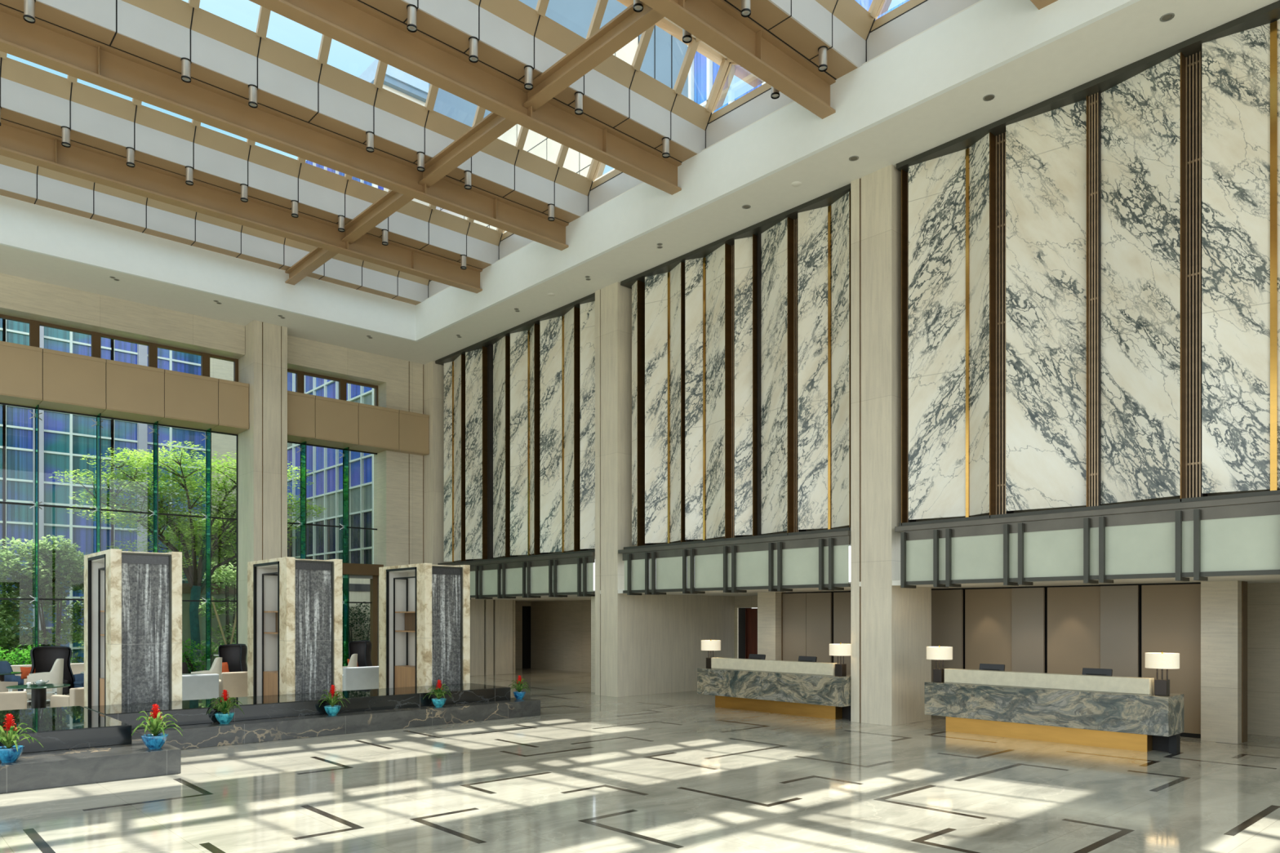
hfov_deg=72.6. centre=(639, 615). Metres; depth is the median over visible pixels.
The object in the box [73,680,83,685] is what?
seat cushion
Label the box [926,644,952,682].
table lamp
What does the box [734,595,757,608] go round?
wall
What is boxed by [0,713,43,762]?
bromeliad
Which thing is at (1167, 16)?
recessed light
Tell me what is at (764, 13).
trim
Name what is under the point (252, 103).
spotlight
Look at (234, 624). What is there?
stake
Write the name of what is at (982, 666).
computer monitor
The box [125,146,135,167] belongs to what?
spotlight
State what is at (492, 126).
cross beam
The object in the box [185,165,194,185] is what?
spotlight
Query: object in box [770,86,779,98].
spotlight
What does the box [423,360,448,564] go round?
stone column
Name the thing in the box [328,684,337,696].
flower
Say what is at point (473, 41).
spotlight
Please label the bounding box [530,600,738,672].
wall
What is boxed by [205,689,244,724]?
bromeliad
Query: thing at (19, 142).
roof beam
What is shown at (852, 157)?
recessed light
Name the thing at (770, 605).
stone pier
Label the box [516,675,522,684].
flower
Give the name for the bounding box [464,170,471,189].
spotlight
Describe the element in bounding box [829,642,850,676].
table lamp
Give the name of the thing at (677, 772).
floor
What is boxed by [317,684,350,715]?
bromeliad
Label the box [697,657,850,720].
reception desk
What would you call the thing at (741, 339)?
panelling
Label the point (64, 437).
office building
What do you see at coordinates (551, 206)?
spotlight
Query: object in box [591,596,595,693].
wall
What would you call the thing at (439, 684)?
flower
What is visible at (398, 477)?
wall
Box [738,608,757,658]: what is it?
door
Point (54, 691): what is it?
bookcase
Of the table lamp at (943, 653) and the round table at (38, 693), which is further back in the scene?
the round table at (38, 693)
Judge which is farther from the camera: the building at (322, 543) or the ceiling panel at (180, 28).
the building at (322, 543)
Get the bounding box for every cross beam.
[284,247,337,284]
[341,190,413,244]
[417,111,517,187]
[522,2,664,111]
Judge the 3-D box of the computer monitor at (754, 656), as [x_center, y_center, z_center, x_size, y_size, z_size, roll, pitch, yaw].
[2.725,1.070,20.244,0.180,0.351,0.468,0,0,-43]
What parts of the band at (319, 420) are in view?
band panel, band panel, band panel, band panel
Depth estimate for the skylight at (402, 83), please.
43.26 m
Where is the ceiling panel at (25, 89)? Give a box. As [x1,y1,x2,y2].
[0,50,533,264]
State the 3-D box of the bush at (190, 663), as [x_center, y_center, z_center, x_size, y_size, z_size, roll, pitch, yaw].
[-15.768,1.586,31.268,5.303,1.734,2.099,0,0,-37]
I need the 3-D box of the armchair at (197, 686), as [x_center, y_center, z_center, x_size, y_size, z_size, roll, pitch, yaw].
[-10.376,1.770,19.956,1.150,0.860,0.820,0,0,-43]
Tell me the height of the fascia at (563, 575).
1.215 m
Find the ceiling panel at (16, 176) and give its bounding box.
[0,155,449,302]
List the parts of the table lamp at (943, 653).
stem, lamp shade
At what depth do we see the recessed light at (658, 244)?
21.18 m
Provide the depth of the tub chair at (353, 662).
25.73 m
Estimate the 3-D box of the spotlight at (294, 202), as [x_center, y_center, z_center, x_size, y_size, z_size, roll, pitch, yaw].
[-8.466,-9.980,21.374,0.176,0.360,0.176,0,0,-43]
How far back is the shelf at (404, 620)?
21.28 m
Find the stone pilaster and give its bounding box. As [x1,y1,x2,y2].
[238,320,287,665]
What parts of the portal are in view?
white rail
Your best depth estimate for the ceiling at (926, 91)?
19.56 m
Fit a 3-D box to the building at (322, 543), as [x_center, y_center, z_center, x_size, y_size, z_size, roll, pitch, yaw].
[-14.911,-9.770,40.639,0.500,24.060,12.000,0,0,-43]
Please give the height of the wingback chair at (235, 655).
1.384 m
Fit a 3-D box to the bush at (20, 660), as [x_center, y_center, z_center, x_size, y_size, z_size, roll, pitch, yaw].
[-20.431,1.513,26.640,5.445,1.564,1.744,0,0,-38]
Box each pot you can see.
[0,745,24,762]
[141,733,168,749]
[214,712,234,724]
[324,705,341,715]
[431,697,446,706]
[512,691,525,699]
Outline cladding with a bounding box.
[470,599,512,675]
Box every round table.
[0,671,22,681]
[5,684,71,708]
[182,673,204,675]
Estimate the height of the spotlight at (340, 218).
0.360 m
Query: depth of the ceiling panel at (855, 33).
15.66 m
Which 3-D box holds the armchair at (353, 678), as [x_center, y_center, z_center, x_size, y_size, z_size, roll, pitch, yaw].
[-7.359,1.760,22.733,1.050,0.880,0.820,0,0,-43]
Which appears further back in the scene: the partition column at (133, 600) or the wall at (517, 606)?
the wall at (517, 606)
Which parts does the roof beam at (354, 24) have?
stiffener plate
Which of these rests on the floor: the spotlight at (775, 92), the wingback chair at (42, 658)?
the wingback chair at (42, 658)
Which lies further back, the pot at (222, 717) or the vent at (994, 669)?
the vent at (994, 669)
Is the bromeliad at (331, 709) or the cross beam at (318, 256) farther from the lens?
the cross beam at (318, 256)
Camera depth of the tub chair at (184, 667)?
25.15 m
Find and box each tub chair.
[0,661,23,691]
[0,680,17,692]
[25,658,63,705]
[73,673,84,688]
[182,662,188,674]
[191,657,222,679]
[342,653,357,674]
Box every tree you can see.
[0,534,88,665]
[48,440,325,672]
[124,510,296,584]
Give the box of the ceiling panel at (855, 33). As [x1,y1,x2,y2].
[768,0,980,67]
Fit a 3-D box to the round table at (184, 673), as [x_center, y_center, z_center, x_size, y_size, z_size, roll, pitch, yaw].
[-11.273,1.835,21.699,0.900,0.730,0.900,0,0,-43]
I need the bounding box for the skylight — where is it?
[428,0,909,233]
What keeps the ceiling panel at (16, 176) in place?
attached to the ceiling at (926, 91)
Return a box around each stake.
[211,596,226,644]
[230,614,235,644]
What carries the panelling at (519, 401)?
attached to the wall at (1246, 491)
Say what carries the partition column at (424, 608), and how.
on the floor
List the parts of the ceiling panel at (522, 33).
rafter frame, glass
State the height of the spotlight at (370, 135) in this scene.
0.360 m
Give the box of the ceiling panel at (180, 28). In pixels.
[35,0,643,216]
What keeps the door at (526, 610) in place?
in the wall at (517, 606)
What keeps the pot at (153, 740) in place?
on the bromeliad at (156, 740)
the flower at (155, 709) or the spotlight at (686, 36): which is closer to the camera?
the flower at (155, 709)
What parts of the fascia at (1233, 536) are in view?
frosted pane, frosted pane, frosted pane, frosted pane, frosted pane, rail, rail, frosted pane, frosted pane, frosted pane, frosted pane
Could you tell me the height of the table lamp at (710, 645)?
0.700 m
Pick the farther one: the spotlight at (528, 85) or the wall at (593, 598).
the wall at (593, 598)
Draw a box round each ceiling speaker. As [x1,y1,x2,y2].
[546,293,555,296]
[791,181,801,186]
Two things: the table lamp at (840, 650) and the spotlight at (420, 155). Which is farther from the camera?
the spotlight at (420, 155)
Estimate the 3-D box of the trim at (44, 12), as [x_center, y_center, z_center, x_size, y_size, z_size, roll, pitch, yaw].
[-8.647,-10.421,16.491,18.650,0.529,1.340,0,0,-43]
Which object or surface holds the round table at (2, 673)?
on the floor
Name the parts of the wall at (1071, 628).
wall panel, wall panel, wall panel, wall panel, wall panel, wall panel, wall panel, wall panel, wall panel, skirting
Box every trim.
[0,0,580,222]
[0,107,490,269]
[0,188,421,305]
[357,0,697,162]
[724,0,857,79]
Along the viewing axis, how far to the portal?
30.52 m
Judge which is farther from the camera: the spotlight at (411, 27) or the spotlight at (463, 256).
the spotlight at (463, 256)
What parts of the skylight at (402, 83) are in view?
cornice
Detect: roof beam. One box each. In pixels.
[0,4,568,250]
[0,118,482,293]
[248,0,681,195]
[640,0,835,119]
[1030,0,1057,9]
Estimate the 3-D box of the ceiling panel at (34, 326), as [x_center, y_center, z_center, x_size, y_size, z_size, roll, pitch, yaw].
[-18.959,-3.000,21.573,17.320,10.400,0.495,0,0,-43]
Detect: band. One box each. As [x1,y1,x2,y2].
[0,340,248,434]
[287,390,429,455]
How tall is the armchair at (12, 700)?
0.700 m
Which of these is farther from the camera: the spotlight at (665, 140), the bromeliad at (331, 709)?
the spotlight at (665, 140)
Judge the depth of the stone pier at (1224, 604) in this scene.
15.12 m
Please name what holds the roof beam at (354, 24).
attached to the ceiling at (926, 91)
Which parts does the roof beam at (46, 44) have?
stiffener plate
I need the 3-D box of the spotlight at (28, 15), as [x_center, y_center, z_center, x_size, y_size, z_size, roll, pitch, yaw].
[-10.046,-9.980,14.334,0.176,0.360,0.176,0,0,-43]
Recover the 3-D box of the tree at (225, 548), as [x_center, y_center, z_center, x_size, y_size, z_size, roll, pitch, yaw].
[-19.289,-1.335,40.448,4.710,7.198,7.669,0,0,33]
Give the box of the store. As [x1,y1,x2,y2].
[182,583,235,671]
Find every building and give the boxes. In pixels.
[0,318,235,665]
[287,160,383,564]
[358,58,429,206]
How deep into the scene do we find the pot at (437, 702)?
17.69 m
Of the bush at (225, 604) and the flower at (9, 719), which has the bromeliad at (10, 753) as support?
the flower at (9, 719)
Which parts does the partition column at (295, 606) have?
frame, display frame, spout rail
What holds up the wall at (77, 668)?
on the ground
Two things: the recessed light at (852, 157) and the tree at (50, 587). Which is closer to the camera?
the recessed light at (852, 157)
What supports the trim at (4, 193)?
attached to the ceiling at (926, 91)
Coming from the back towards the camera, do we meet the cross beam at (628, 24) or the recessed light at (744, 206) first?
the recessed light at (744, 206)
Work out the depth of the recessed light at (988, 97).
15.13 m
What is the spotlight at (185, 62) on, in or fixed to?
attached to the trim at (44, 12)
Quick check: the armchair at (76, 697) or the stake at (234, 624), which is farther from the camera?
the stake at (234, 624)
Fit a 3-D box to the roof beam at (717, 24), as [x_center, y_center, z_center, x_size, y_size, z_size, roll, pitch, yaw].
[-3.094,-9.849,10.457,18.210,0.618,0.300,0,0,-43]
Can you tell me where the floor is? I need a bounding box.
[0,668,1279,852]
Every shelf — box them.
[263,611,277,634]
[395,611,414,632]
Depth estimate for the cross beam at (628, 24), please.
15.37 m
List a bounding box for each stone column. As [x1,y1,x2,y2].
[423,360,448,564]
[595,281,734,697]
[850,164,931,726]
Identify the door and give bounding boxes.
[522,606,530,668]
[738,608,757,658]
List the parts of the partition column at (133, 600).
frame, display frame, spout rail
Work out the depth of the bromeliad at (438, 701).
17.73 m
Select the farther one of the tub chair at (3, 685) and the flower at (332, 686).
the tub chair at (3, 685)
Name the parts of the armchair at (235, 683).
arm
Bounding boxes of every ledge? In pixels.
[0,706,181,793]
[84,683,540,749]
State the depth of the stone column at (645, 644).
23.92 m
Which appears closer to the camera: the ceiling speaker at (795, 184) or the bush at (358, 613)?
the ceiling speaker at (795, 184)
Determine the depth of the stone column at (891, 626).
17.66 m
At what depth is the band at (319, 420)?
29.14 m
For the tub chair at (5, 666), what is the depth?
23.25 m
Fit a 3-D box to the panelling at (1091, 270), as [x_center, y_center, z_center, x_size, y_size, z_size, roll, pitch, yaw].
[7.764,-5.380,14.858,0.550,7.237,7.270,0,0,-43]
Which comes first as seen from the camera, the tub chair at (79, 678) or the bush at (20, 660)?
the tub chair at (79, 678)
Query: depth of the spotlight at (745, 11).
14.14 m
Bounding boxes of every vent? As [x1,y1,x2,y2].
[982,668,999,671]
[1085,673,1106,675]
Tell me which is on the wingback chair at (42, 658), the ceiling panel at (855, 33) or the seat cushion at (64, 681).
the seat cushion at (64, 681)
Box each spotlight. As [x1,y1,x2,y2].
[22,0,35,23]
[61,125,71,147]
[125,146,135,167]
[180,57,191,82]
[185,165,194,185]
[240,183,248,202]
[248,84,257,107]
[290,200,298,217]
[337,214,345,231]
[365,131,374,152]
[382,229,388,245]
[406,4,417,32]
[417,151,425,171]
[460,254,466,269]
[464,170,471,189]
[468,35,478,62]
[524,65,533,89]
[547,203,555,221]
[574,91,583,115]
[632,0,643,12]
[662,137,670,158]
[682,28,692,43]
[740,0,751,17]
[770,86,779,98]
[817,45,827,71]
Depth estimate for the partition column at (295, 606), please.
18.27 m
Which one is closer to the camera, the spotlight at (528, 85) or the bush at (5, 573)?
the spotlight at (528, 85)
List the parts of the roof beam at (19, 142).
stiffener plate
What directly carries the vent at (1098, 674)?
attached to the computer monitor at (1086, 671)
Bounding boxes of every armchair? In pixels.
[0,691,26,711]
[50,687,84,707]
[182,673,218,700]
[218,671,247,697]
[342,666,378,691]
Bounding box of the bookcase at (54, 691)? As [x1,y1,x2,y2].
[8,688,57,709]
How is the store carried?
on the ground
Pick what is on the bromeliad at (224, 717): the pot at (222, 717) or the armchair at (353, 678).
the pot at (222, 717)
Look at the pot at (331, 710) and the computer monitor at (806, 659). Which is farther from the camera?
the computer monitor at (806, 659)
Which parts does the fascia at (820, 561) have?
frosted pane, frosted pane, frosted pane, frosted pane, frosted pane, frosted pane, frosted pane, rail, rail, frosted pane, frosted pane, frosted pane, frosted pane, frosted pane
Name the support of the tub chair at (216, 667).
on the floor
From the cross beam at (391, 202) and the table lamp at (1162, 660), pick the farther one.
the cross beam at (391, 202)
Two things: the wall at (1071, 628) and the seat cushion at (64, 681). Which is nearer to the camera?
the wall at (1071, 628)
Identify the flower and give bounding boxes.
[2,713,17,731]
[148,704,162,721]
[220,689,231,702]
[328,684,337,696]
[435,680,443,689]
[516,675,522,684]
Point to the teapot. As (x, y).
(40, 682)
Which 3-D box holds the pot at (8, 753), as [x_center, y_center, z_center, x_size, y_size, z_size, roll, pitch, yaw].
[-8.046,1.768,11.105,0.323,0.185,0.323,0,0,25]
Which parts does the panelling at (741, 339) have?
marble panel, marble panel, marble panel, marble panel, marble panel, head trim, trim, marble panel, marble panel, marble panel, marble panel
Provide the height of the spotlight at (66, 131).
0.360 m
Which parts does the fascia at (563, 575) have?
frosted pane, frosted pane, frosted pane, frosted pane, frosted pane, rail, rail, frosted pane, frosted pane, frosted pane, frosted pane, frosted pane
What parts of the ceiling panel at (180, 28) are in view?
rafter frame, glass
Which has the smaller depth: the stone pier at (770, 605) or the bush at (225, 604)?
the stone pier at (770, 605)
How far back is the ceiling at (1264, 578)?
17.29 m
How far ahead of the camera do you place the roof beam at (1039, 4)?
13.56 m
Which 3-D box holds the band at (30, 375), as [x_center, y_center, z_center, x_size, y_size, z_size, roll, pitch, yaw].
[-18.714,-6.425,21.286,17.274,1.390,1.050,0,0,-43]
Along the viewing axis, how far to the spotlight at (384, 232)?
22.91 m
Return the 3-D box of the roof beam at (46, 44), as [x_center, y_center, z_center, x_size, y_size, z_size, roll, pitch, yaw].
[-8.647,-9.849,16.491,18.210,0.618,0.300,0,0,-43]
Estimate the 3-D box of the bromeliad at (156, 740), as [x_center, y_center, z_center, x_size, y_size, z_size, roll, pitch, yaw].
[-6.771,1.548,12.241,0.676,0.624,0.591,0,0,-43]
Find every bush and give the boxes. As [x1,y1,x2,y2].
[0,550,29,648]
[0,644,75,665]
[75,598,84,652]
[182,636,223,673]
[196,561,235,653]
[342,601,369,652]
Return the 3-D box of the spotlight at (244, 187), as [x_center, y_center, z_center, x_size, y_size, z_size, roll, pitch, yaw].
[-9.342,-9.980,20.568,0.176,0.360,0.176,0,0,-43]
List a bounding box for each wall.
[0,272,423,666]
[10,662,84,684]
[342,577,369,664]
[448,488,1279,562]
[512,600,531,673]
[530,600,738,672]
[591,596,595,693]
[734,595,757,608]
[782,582,1200,738]
[1247,582,1279,737]
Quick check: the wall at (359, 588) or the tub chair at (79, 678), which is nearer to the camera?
the tub chair at (79, 678)
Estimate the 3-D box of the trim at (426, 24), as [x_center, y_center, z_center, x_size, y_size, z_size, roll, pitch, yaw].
[-5.871,-10.421,13.474,18.650,0.529,1.340,0,0,-43]
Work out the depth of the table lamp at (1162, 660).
13.68 m
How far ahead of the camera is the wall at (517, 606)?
36.11 m
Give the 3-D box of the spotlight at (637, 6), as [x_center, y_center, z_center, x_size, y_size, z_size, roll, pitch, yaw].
[-0.029,-9.980,14.067,0.176,0.360,0.176,0,0,-43]
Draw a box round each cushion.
[20,666,35,679]
[62,679,68,684]
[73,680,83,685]
[222,662,229,672]
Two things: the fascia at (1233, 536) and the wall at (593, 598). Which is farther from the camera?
the wall at (593, 598)
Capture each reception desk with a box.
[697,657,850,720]
[924,668,1183,754]
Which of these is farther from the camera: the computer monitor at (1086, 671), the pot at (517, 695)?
the pot at (517, 695)
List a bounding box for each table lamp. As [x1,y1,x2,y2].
[701,639,720,668]
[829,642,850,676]
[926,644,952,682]
[1145,651,1179,696]
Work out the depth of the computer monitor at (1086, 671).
14.75 m
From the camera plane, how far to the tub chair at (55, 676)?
21.68 m
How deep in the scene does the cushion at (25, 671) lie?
23.01 m
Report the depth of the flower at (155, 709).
12.20 m
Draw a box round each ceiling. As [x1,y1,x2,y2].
[0,0,1278,364]
[470,574,1279,601]
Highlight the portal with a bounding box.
[342,563,383,666]
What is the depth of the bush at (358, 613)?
35.18 m
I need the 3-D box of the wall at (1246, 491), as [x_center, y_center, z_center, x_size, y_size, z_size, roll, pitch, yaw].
[4.945,-5.330,18.549,0.300,7.340,36.600,0,0,-43]
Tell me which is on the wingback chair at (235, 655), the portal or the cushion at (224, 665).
the cushion at (224, 665)
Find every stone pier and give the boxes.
[757,592,786,660]
[1200,580,1247,743]
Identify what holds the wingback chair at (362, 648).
on the floor
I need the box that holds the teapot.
[32,680,48,685]
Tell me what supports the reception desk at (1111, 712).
on the floor
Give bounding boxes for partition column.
[84,549,182,706]
[247,556,342,697]
[378,563,470,688]
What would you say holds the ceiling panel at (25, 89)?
attached to the ceiling at (926, 91)
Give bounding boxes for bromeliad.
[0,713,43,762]
[131,704,182,749]
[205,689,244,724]
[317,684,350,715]
[422,680,452,706]
[508,675,529,699]
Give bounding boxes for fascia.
[442,552,595,599]
[617,530,850,595]
[894,494,1279,588]
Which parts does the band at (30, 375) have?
band panel, band panel, band panel, band panel, band panel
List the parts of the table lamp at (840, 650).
lamp shade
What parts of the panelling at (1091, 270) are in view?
marble panel, marble panel, marble panel, head trim, trim, marble panel, marble panel, marble panel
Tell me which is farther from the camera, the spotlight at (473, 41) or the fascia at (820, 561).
the fascia at (820, 561)
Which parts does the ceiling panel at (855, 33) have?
rafter frame, glass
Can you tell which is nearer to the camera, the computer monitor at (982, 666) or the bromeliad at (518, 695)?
the computer monitor at (982, 666)
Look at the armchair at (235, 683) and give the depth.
20.32 m
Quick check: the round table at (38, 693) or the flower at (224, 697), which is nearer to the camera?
the flower at (224, 697)
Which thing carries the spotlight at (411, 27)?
attached to the trim at (426, 24)
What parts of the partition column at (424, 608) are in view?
frame, display frame, spout rail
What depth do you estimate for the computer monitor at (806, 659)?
19.15 m
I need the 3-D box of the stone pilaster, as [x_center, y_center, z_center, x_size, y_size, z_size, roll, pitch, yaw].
[-11.900,-3.400,27.408,1.010,11.200,1.550,0,0,-43]
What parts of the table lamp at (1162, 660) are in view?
stem, lamp shade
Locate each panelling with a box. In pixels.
[435,292,595,564]
[620,183,850,549]
[896,0,1279,526]
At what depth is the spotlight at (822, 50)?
15.56 m
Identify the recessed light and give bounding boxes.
[657,243,662,248]
[742,204,751,208]
[848,155,858,160]
[982,93,995,101]
[1160,13,1174,22]
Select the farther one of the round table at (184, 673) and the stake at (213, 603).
the stake at (213, 603)
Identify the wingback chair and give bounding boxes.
[30,645,75,695]
[217,644,247,672]
[348,640,372,666]
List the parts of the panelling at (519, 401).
marble panel, marble panel, marble panel, marble panel, head trim, trim, marble panel, marble panel, marble panel, marble panel, marble panel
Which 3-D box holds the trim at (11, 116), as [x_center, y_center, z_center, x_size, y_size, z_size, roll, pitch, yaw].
[-11.424,-10.421,19.508,18.650,0.529,1.340,0,0,-43]
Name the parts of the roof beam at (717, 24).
stiffener plate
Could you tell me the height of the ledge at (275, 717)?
0.616 m
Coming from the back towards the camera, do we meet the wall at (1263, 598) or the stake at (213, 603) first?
the stake at (213, 603)
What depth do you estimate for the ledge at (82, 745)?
11.91 m
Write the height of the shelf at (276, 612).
0.490 m
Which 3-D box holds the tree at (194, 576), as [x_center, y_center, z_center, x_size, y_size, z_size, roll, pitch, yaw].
[-16.195,-2.034,32.315,9.512,8.597,5.232,0,0,-35]
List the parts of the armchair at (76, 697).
arm, backrest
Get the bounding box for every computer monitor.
[748,653,765,659]
[798,656,817,662]
[978,663,1004,671]
[1082,667,1112,675]
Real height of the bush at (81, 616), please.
4.399 m
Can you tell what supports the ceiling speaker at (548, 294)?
attached to the ceiling at (926, 91)
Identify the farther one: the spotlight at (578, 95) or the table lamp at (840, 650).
the table lamp at (840, 650)

